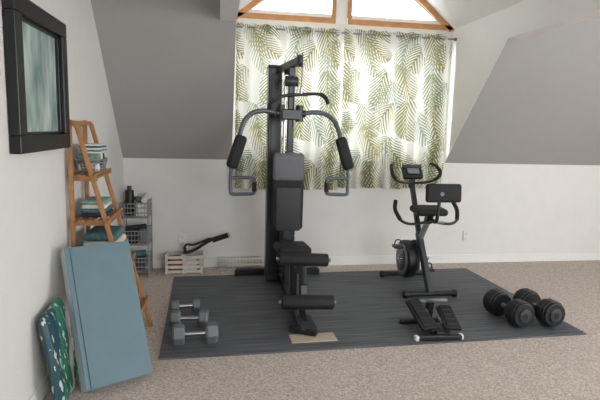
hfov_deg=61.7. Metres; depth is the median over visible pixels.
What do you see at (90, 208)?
folded towels
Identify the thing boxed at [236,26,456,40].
curtain rod
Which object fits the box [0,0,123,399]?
wall
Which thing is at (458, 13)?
ceiling
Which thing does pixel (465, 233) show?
power outlet
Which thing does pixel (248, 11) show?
window
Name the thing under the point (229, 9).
wall
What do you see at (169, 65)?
ceiling
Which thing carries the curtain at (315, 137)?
hanging from the curtain rod
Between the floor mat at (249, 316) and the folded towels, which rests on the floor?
the floor mat at (249, 316)
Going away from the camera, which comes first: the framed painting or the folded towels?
the framed painting
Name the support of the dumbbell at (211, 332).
on the floor mat at (249, 316)
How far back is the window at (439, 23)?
5.36 m
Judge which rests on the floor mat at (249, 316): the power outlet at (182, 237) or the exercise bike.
the exercise bike
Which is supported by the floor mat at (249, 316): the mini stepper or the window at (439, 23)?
the mini stepper
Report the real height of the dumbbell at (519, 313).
0.207 m
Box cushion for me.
[37,297,78,399]
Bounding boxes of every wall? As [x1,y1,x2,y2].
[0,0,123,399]
[123,0,599,258]
[220,0,239,134]
[445,0,599,160]
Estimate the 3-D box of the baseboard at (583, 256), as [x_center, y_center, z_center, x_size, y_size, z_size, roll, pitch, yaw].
[1.731,0.684,5.841,7.186,0.100,0.014,0,8,-9]
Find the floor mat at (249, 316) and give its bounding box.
[159,268,586,359]
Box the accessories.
[125,186,148,269]
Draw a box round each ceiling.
[91,0,235,159]
[238,0,524,28]
[445,16,599,164]
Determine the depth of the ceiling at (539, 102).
5.12 m
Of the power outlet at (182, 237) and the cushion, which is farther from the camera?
the power outlet at (182, 237)
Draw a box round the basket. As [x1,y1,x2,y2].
[75,143,107,172]
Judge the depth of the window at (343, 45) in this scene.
5.42 m
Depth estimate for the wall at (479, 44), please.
4.78 m
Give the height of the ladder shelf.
1.520 m
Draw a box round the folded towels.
[80,196,112,216]
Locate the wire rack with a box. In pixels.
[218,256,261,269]
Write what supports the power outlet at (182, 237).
attached to the wall at (504, 208)
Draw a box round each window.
[237,0,336,23]
[338,45,343,155]
[347,0,453,31]
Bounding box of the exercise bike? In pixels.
[379,162,461,297]
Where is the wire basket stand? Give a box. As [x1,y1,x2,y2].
[120,198,152,277]
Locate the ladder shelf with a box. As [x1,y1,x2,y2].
[67,120,152,326]
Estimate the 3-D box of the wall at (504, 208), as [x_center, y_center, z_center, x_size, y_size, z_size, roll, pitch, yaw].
[1.756,-1.060,5.675,7.500,3.600,0.150,0,8,-9]
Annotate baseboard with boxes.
[28,336,74,399]
[146,252,599,268]
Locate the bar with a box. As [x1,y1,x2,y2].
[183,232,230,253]
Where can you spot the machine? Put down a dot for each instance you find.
(285, 258)
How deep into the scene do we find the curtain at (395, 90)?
5.40 m
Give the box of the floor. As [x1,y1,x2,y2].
[43,260,599,399]
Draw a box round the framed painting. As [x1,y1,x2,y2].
[2,0,70,153]
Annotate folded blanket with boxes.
[83,226,125,245]
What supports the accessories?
on the wire basket stand
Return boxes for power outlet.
[179,234,185,244]
[463,231,468,240]
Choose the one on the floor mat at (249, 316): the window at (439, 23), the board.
the board
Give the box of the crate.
[165,250,202,273]
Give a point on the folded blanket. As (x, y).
(97, 234)
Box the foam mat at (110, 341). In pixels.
[60,241,151,391]
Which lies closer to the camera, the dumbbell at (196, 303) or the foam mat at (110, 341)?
the foam mat at (110, 341)
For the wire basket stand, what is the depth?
4.94 m
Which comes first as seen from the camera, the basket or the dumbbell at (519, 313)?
the basket
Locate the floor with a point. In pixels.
(558, 367)
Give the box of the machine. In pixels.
[226,52,353,336]
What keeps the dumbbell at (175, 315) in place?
on the floor mat at (249, 316)
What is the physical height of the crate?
0.200 m
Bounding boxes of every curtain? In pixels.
[235,22,342,189]
[338,29,452,188]
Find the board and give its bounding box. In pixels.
[289,332,337,342]
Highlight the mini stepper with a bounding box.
[399,298,463,341]
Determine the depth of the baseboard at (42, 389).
2.75 m
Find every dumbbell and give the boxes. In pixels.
[170,310,208,326]
[171,298,200,311]
[172,322,218,345]
[483,288,534,327]
[513,288,564,326]
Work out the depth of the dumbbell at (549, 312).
3.92 m

